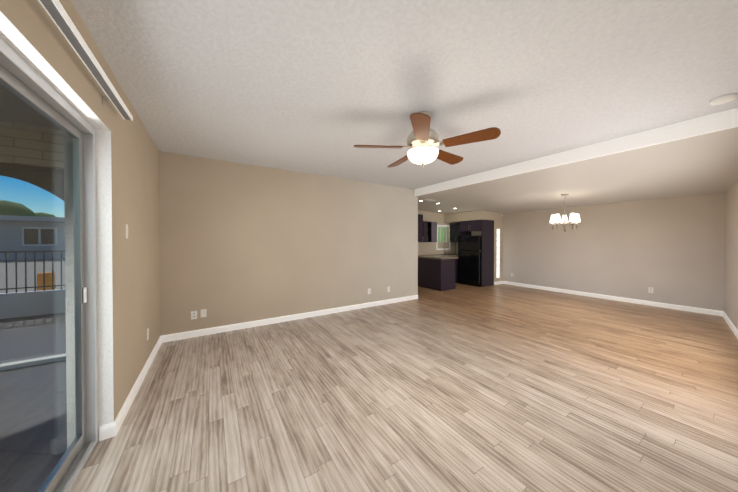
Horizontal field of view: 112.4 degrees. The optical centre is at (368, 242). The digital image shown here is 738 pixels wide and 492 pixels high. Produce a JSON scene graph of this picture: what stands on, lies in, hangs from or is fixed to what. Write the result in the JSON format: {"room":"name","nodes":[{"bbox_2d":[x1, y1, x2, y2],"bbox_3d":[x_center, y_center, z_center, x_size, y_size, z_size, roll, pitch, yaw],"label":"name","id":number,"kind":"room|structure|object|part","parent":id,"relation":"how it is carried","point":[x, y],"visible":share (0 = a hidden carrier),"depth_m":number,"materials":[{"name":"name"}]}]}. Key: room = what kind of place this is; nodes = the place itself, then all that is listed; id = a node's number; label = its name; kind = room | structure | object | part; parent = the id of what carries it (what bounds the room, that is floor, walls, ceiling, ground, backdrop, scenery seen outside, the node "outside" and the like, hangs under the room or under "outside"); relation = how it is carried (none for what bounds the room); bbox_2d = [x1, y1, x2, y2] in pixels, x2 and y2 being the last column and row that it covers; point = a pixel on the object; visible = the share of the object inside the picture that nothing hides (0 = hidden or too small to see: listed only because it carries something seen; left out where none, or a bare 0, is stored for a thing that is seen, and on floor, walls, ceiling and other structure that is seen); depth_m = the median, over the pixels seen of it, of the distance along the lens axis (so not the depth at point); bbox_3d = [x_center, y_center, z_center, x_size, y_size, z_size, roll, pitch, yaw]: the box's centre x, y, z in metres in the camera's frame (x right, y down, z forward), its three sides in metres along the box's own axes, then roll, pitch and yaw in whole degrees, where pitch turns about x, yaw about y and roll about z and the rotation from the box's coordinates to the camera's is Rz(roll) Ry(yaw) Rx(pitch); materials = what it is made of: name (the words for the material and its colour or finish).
{"room":"empty living room","nodes":[
{"label":"empty living room","id":0,"kind":"room"},
{"bbox_2d":[0,0,159,437],"bbox_3d":[-1.957,0.073,1.761,0.220,2.600,7.070,0,1,-33],"label":"wall","id":1,"kind":"structure","parent":0,"point":[127,192],"depth_m":1.77,"materials":[{"name":"paint"}]},
{"bbox_2d":[0,64,85,491],"bbox_3d":[-1.588,0.308,1.138,0.032,2.058,1.179,0,1,-33],"label":"door frame","id":2,"kind":"structure","parent":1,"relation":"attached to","point":[8,79],"depth_m":1.59,"materials":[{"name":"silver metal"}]},
{"bbox_2d":[0,38,98,491],"bbox_3d":[-1.270,0.304,0.677,0.080,2.158,2.396,0,1,-33],"label":"sliding glass door","id":3,"kind":"structure","parent":1,"relation":"attached to","point":[14,63],"depth_m":1.42,"materials":[{"name":"clear glass"}]},
{"bbox_3d":[-1.872,0.344,1.627,0.012,0.100,0.024,0,1,-33],"label":"sliding door frame latch","id":4,"kind":"part","parent":3,"relation":"part of","materials":[{"name":"white plastic"}]},
{"bbox_2d":[64,132,75,448],"bbox_3d":[-1.975,0.294,1.647,0.063,2.160,0.006,0,1,-33],"label":"stile","id":5,"kind":"object","parent":1,"relation":"attached to","point":[70,319],"depth_m":1.64,"materials":[{"name":"grey metal"}]},
{"bbox_2d":[60,441,91,491],"bbox_3d":[-1.270,1.349,0.686,0.046,0.012,2.300,0,1,-33],"label":"track","id":6,"kind":"object","parent":1,"relation":"attached to","point":[72,473],"visible":0.5,"depth_m":1.46,"materials":[{"name":"silver metal"}]},
{"bbox_2d":[38,0,132,120],"bbox_3d":[-0.962,-0.911,0.490,0.099,0.051,3.170,0,1,-33],"label":"track","id":7,"kind":"object","parent":1,"relation":"attached to","point":[59,17],"visible":1,"depth_m":1.18,"materials":[{"name":"white metal"}]},
{"bbox_2d":[125,224,127,238],"bbox_3d":[-1.999,-0.094,2.041,0.010,0.118,0.046,0,1,-33],"label":"light switch","id":8,"kind":"object","parent":1,"relation":"attached to","point":[126,231],"visible":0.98,"depth_m":2.02,"materials":[{"name":"white plastic"}]},
{"bbox_2d":[109,335,161,437],"bbox_3d":[-2.312,1.318,2.541,0.025,0.096,1.877,0,1,-33],"label":"baseboard","id":9,"kind":"structure","parent":1,"relation":"attached to","point":[109,430],"depth_m":2.11,"materials":[{"name":"white wood"}]},
{"bbox_2d":[159,151,417,335],"bbox_3d":[-0.869,0.047,4.678,4.750,2.600,0.120,0,1,-33],"label":"wall","id":10,"kind":"structure","parent":0,"point":[240,243],"depth_m":4.12,"materials":[{"name":"paint"}]},
{"bbox_2d":[191,311,196,319],"bbox_3d":[-2.520,1.042,3.558,0.072,0.116,0.010,0,1,-33],"label":"electrical outlet","id":11,"kind":"object","parent":10,"relation":"attached to","point":[193,314],"visible":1,"depth_m":3.55,"materials":[{"name":"white plastic"}]},
{"bbox_2d":[201,309,206,316],"bbox_3d":[-2.424,1.032,3.621,0.072,0.116,0.006,0,1,-33],"label":"electrical outlet","id":12,"kind":"object","parent":10,"relation":"attached to","point":[203,312],"visible":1,"depth_m":3.62,"materials":[{"name":"white plastic"}]},
{"bbox_2d":[162,295,417,342],"bbox_3d":[-0.833,1.300,4.633,4.750,0.096,0.015,0,1,-33],"label":"baseboard","id":13,"kind":"structure","parent":10,"relation":"attached to","point":[213,330],"depth_m":4.13,"materials":[{"name":"white wood"}]},
{"bbox_2d":[69,283,737,491],"bbox_3d":[1.720,1.412,4.117,8.940,0.120,7.070,0,1,-33],"label":"floor","id":14,"kind":"structure","parent":0,"point":[491,388],"depth_m":2.10,"materials":[{"name":"laminate"}]},
{"bbox_2d":[418,258,457,289],"bbox_3d":[1.911,0.887,7.454,0.605,0.872,1.192,0,1,-33],"label":"base cabinet","id":15,"kind":"object","parent":14,"relation":"on","point":[439,272],"depth_m":7.04,"materials":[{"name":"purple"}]},
{"bbox_2d":[418,254,457,257],"bbox_3d":[2.388,0.422,8.084,2.151,0.042,0.635,0,1,-33],"label":"countertop","id":16,"kind":"structure","parent":15,"relation":"on","point":[419,255],"depth_m":7.86,"materials":[{"name":"beige stone"}]},
{"bbox_3d":[3.211,0.306,8.230,0.606,2.020,0.018,0,1,-33],"label":"panel","id":17,"kind":"part","parent":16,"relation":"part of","materials":[{"name":"brown wood"}]},
{"bbox_2d":[438,254,445,257],"bbox_3d":[2.118,0.430,7.182,0.725,0.042,0.597,0,1,-33],"label":"countertop","id":18,"kind":"structure","parent":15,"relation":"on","point":[439,255],"depth_m":7.61,"materials":[{"name":"beige stone"}]},
{"bbox_2d":[458,235,480,286],"bbox_3d":[3.353,0.543,7.845,0.761,1.553,0.760,0,1,-33],"label":"fridge","id":19,"kind":"object","parent":14,"relation":"on","point":[469,260],"visible":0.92,"depth_m":7.62,"materials":[{"name":"black metal"}]},
{"bbox_3d":[3.113,0.742,7.699,0.105,0.988,0.751,0,1,-33],"label":"door","id":20,"kind":"part","parent":19,"relation":"part of","materials":[{"name":"black metal"}]},
{"bbox_2d":[458,236,480,250],"bbox_3d":[3.113,0.006,7.692,0.105,0.452,0.751,0,1,-33],"label":"freezer","id":21,"kind":"object","parent":19,"relation":"in","point":[465,243],"depth_m":7.62,"materials":[{"name":"black metal"}]},
{"bbox_2d":[71,0,737,188],"bbox_3d":[0.000,-1.298,2.996,4.860,0.120,7.070,0,1,-33],"label":"ceiling","id":22,"kind":"structure","parent":0,"point":[320,87],"depth_m":1.79,"materials":[{"name":"white paint"}]},
{"bbox_2d":[354,111,500,167],"bbox_3d":[0.535,-0.981,2.424,1.259,0.504,1.269,0,1,-33],"label":"ceiling fan","id":23,"kind":"object","parent":22,"relation":"hanging from","point":[423,141],"visible":1,"depth_m":2.26,"materials":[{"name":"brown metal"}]},
{"bbox_3d":[0.093,-0.917,2.359,0.444,0.045,0.314,0,1,-33],"label":"blade","id":24,"kind":"part","parent":23,"relation":"part of","materials":[{"name":"brown wood"}]},
{"bbox_3d":[0.362,-0.921,2.791,0.204,0.045,0.466,0,1,-33],"label":"blade","id":25,"kind":"part","parent":23,"relation":"part of","materials":[{"name":"brown wood"}]},
{"bbox_3d":[0.417,-0.914,1.975,0.399,0.045,0.386,0,1,-33],"label":"blade","id":26,"kind":"part","parent":23,"relation":"part of","materials":[{"name":"brown wood"}]},
{"bbox_3d":[0.520,-0.826,2.389,0.300,0.112,0.300,0,1,-33],"label":"lamp shade","id":27,"kind":"part","parent":23,"relation":"part of","materials":[{"name":"white glass"}]},
{"bbox_3d":[0.520,-0.986,2.388,0.312,0.203,0.312,0,1,-33],"label":"motor","id":28,"kind":"part","parent":23,"relation":"part of","materials":[{"name":"silver metal"}]},
{"bbox_3d":[0.848,-0.920,2.671,0.466,0.045,0.184,0,1,-33],"label":"blade","id":29,"kind":"part","parent":23,"relation":"part of","materials":[{"name":"brown wood"}]},
{"bbox_3d":[0.884,-0.915,2.162,0.297,0.045,0.451,0,1,-33],"label":"blade","id":30,"kind":"part","parent":23,"relation":"part of","materials":[{"name":"brown wood"}]},
{"bbox_2d":[709,93,737,104],"bbox_3d":[3.005,-1.212,2.096,0.140,0.036,0.140,0,1,-33],"label":"smoke detector","id":31,"kind":"object","parent":22,"relation":"attached to","point":[722,99],"visible":0.98,"depth_m":2.07,"materials":[{"name":"white plastic"}]},
{"bbox_2d":[418,210,455,254],"bbox_3d":[1.883,0.015,8.269,3.750,2.600,0.220,0,1,-33],"label":"wall","id":32,"kind":"structure","parent":0,"point":[438,218],"depth_m":8.39,"materials":[{"name":"paint"}]},
{"bbox_2d":[418,214,425,241],"bbox_3d":[1.424,-0.444,7.632,0.396,0.850,0.348,0,1,-33],"label":"upper cabinet","id":33,"kind":"object","parent":32,"relation":"attached to","point":[421,224],"depth_m":7.54,"materials":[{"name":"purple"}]},
{"bbox_3d":[1.504,-0.443,7.487,0.355,0.840,0.017,0,1,-33],"label":"tall door","id":34,"kind":"part","parent":33,"relation":"part of","materials":[{"name":"grey wood"}]},
{"bbox_3d":[1.743,-0.339,7.640,0.182,0.634,0.017,0,1,-33],"label":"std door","id":35,"kind":"part","parent":33,"relation":"part of","materials":[{"name":"grey wood"}]},
{"bbox_3d":[2.071,-0.341,7.849,0.246,0.634,0.017,0,1,-33],"label":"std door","id":36,"kind":"part","parent":33,"relation":"part of","materials":[{"name":"grey"}]},
{"bbox_2d":[418,242,455,254],"bbox_3d":[2.251,0.185,8.367,2.076,0.422,0.011,0,1,-33],"label":"backsplash","id":37,"kind":"structure","parent":32,"relation":"attached to","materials":[{"name":"tile"}]},
{"bbox_2d":[456,231,481,253],"bbox_3d":[3.682,0.013,8.497,0.470,2.600,1.330,0,1,-33],"label":"wall","id":38,"kind":"structure","parent":0,"point":[475,233],"depth_m":8.31,"materials":[{"name":"paint"}]},
{"bbox_2d":[450,223,469,241],"bbox_3d":[3.152,-0.347,8.560,0.344,0.640,0.608,0,1,-33],"label":"upper cabinet","id":39,"kind":"object","parent":38,"relation":"attached to","point":[454,232],"depth_m":8.48,"materials":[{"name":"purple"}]},
{"bbox_2d":[458,220,493,229],"bbox_3d":[3.418,-0.541,7.881,0.624,0.320,0.778,0,1,-33],"label":"upper cabinet","id":40,"kind":"object","parent":38,"relation":"attached to","point":[473,224],"depth_m":7.60,"materials":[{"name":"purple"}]},
{"bbox_3d":[3.632,0.312,7.551,0.626,2.020,0.020,0,1,-33],"label":"tall panel","id":41,"kind":"part","parent":40,"relation":"part of","materials":[{"name":"grey wood"}]},
{"bbox_2d":[494,212,502,281],"bbox_3d":[4.072,0.019,7.885,0.470,2.600,0.120,0,1,-33],"label":"wall","id":42,"kind":"structure","parent":0,"point":[498,220],"depth_m":7.80,"materials":[{"name":"paint"}]},
{"bbox_2d":[496,229,499,277],"bbox_3d":[4.072,0.335,7.888,0.184,1.550,0.104,0,1,-33],"label":"blocks","id":43,"kind":"object","parent":42,"relation":"in","point":[498,255],"visible":0.42,"depth_m":7.85,"materials":[{"name":"white"}]},
{"bbox_2d":[416,127,737,213],"bbox_3d":[3.782,-1.145,5.408,4.050,0.468,7.070,0,1,-33],"label":"ceiling","id":44,"kind":"structure","parent":0,"point":[705,164],"depth_m":4.09,"materials":[{"name":"white paint"}]},
{"bbox_2d":[444,210,493,222],"bbox_3d":[3.250,-0.845,8.142,0.628,0.278,1.446,0,1,-33],"label":"soffit","id":45,"kind":"structure","parent":44,"relation":"attached to","point":[469,216],"depth_m":7.73,"materials":[{"name":"paint"}]},
{"bbox_2d":[550,194,580,231],"bbox_3d":[4.027,-0.610,5.109,0.514,0.777,0.499,0,1,-33],"label":"chandelier","id":46,"kind":"object","parent":44,"relation":"hanging from","point":[573,218],"visible":1,"depth_m":5.03,"materials":[{"name":"white glass"}]},
{"bbox_3d":[3.922,-0.508,5.265,0.124,0.170,0.124,0,1,-33],"label":"lamp shade","id":47,"kind":"part","parent":46,"relation":"part of","materials":[{"name":"white glass"}]},
{"bbox_3d":[3.841,-0.506,5.038,0.124,0.170,0.124,0,1,-33],"label":"lamp shade","id":48,"kind":"part","parent":46,"relation":"part of","materials":[{"name":"white glass"}]},
{"bbox_3d":[4.162,-0.508,5.259,0.124,0.170,0.124,0,1,-33],"label":"lamp shade","id":49,"kind":"part","parent":46,"relation":"part of","materials":[{"name":"white glass"}]},
{"bbox_3d":[4.032,-0.505,4.891,0.124,0.170,0.124,0,1,-33],"label":"lamp shade","id":50,"kind":"part","parent":46,"relation":"part of","materials":[{"name":"white glass"}]},
{"bbox_3d":[4.231,-0.506,5.028,0.124,0.170,0.124,0,1,-33],"label":"lamp shade","id":51,"kind":"part","parent":46,"relation":"part of","materials":[{"name":"white glass"}]},
{"bbox_2d":[414,108,737,196],"bbox_3d":[2.492,-1.219,3.636,0.030,0.288,5.470,0,1,-33],"label":"beam","id":52,"kind":"structure","parent":44,"relation":"attached to","point":[720,121],"depth_m":2.97,"materials":[{"name":"white paint"}]},
{"bbox_2d":[502,193,724,310],"bbox_3d":[5.045,0.027,7.000,0.220,2.600,5.760,0,1,-33],"label":"wall","id":53,"kind":"structure","parent":0,"point":[670,250],"depth_m":5.53,"materials":[{"name":"paint"}]},
{"bbox_2d":[503,281,720,315],"bbox_3d":[5.394,1.285,6.243,0.015,0.096,4.090,0,1,-33],"label":"baseboard","id":54,"kind":"structure","parent":53,"relation":"attached to","point":[658,304],"depth_m":5.58,"materials":[{"name":"white wood"}]},
{"bbox_2d":[724,178,737,329],"bbox_3d":[3.235,0.074,1.728,9.023,2.600,0.199,0,1,-39],"label":"wall","id":55,"kind":"structure","parent":0,"point":[731,262],"depth_m":3.97,"materials":[{"name":"beige paint"}]},
{"bbox_2d":[719,311,737,338],"bbox_3d":[5.315,1.309,3.571,2.982,0.096,0.364,0,1,-33],"label":"baseboard","id":56,"kind":"structure","parent":55,"relation":"attached to","point":[731,325],"depth_m":3.98,"materials":[{"name":"white wood"}]},
{"label":"outside","id":57,"kind":"structure","parent":0,"visible":0},
{"bbox_2d":[0,259,64,292],"bbox_3d":[-22.343,1.382,15.362,100.000,0.140,110.000,0,1,-33],"label":"ground","id":58,"kind":"structure","parent":57,"point":[30,272],"depth_m":11.23,"materials":[{"name":"beige concrete"}]},
{"bbox_2d":[0,221,64,259],"bbox_3d":[-33.083,-0.177,19.176,46.000,2.910,8.000,0,1,-33],"label":"building","id":59,"kind":"structure","parent":58,"relation":"on","point":[15,233],"depth_m":18.78,"materials":[{"name":"grey"}]},
{"bbox_2d":[0,215,64,221],"bbox_3d":[-33.083,-1.807,19.162,48.000,0.350,10.000,0,1,-33],"label":"building roof","id":60,"kind":"structure","parent":59,"relation":"on","point":[42,219],"depth_m":18.37,"materials":[{"name":"grey"}]},
{"bbox_2d":[22,227,56,245],"bbox_3d":[-29.471,-0.459,16.669,29.640,1.440,0.095,0,1,-33],"label":"building windows","id":61,"kind":"structure","parent":59,"relation":"attached to","point":[35,236],"depth_m":19.17,"materials":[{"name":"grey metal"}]},
{"bbox_2d":[0,289,65,318],"bbox_3d":[-7.904,1.171,3.661,7.780,0.490,0.150,0,1,-33],"label":"wall","id":62,"kind":"structure","parent":58,"relation":"on","point":[27,302],"depth_m":4.61,"materials":[{"name":"white concrete"}]},
{"bbox_2d":[0,250,64,292],"bbox_3d":[-7.938,0.542,3.634,7.700,0.770,0.030,0,1,-33],"label":"railing","id":63,"kind":"object","parent":62,"relation":"on","point":[43,286],"depth_m":4.66,"materials":[{"name":"black metal"}]},
{"bbox_2d":[37,272,55,290],"bbox_3d":[-6.809,1.013,5.217,0.200,0.780,0.200,0,1,-33],"label":"box","id":64,"kind":"object","parent":58,"relation":"on","point":[39,281],"depth_m":5.15,"materials":[{"name":"orange cardboard"}]},
{"bbox_2d":[0,312,66,491],"bbox_3d":[-3.509,1.449,0.860,3.380,0.105,9.298,0,1,-33],"label":"floor","id":65,"kind":"structure","parent":57,"point":[5,430],"depth_m":2.13,"materials":[{"name":"grey concrete"}]},
{"bbox_2d":[0,121,63,168],"bbox_3d":[-4.567,0.038,2.321,3.580,2.660,0.200,0,1,-33],"label":"wall","id":66,"kind":"structure","parent":65,"relation":"on","point":[19,133],"depth_m":2.73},
{"bbox_2d":[0,84,61,129],"bbox_3d":[-2.868,-1.338,-0.356,3.580,0.140,6.600,0,1,-33],"label":"ceiling","id":67,"kind":"structure","parent":66,"relation":"on","point":[20,112],"depth_m":2.45,"materials":[{"name":"beige paint"}]},
{"bbox_2d":[0,162,65,370],"bbox_3d":[-3.558,0.256,2.954,1.198,2.244,0.100,0,1,-33],"label":"arch","id":68,"kind":"object","parent":66,"relation":"attached to","point":[22,176],"depth_m":2.79,"materials":[{"name":"brown stucco"}]},
{"bbox_3d":[-3.566,1.353,2.959,1.060,0.050,0.100,0,1,-33],"label":"sill","id":69,"kind":"part","parent":68,"relation":"part of","materials":[{"name":"white metal"}]},
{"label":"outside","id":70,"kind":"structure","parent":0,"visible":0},
{"bbox_2d":[0,200,55,216],"bbox_3d":[-38.958,-2.088,25.495,9.134,4.700,5.400,0,1,-33],"label":"tree","id":71,"kind":"object","parent":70,"point":[26,211],"depth_m":25.45,"materials":[{"name":"green plant"}]}
]}

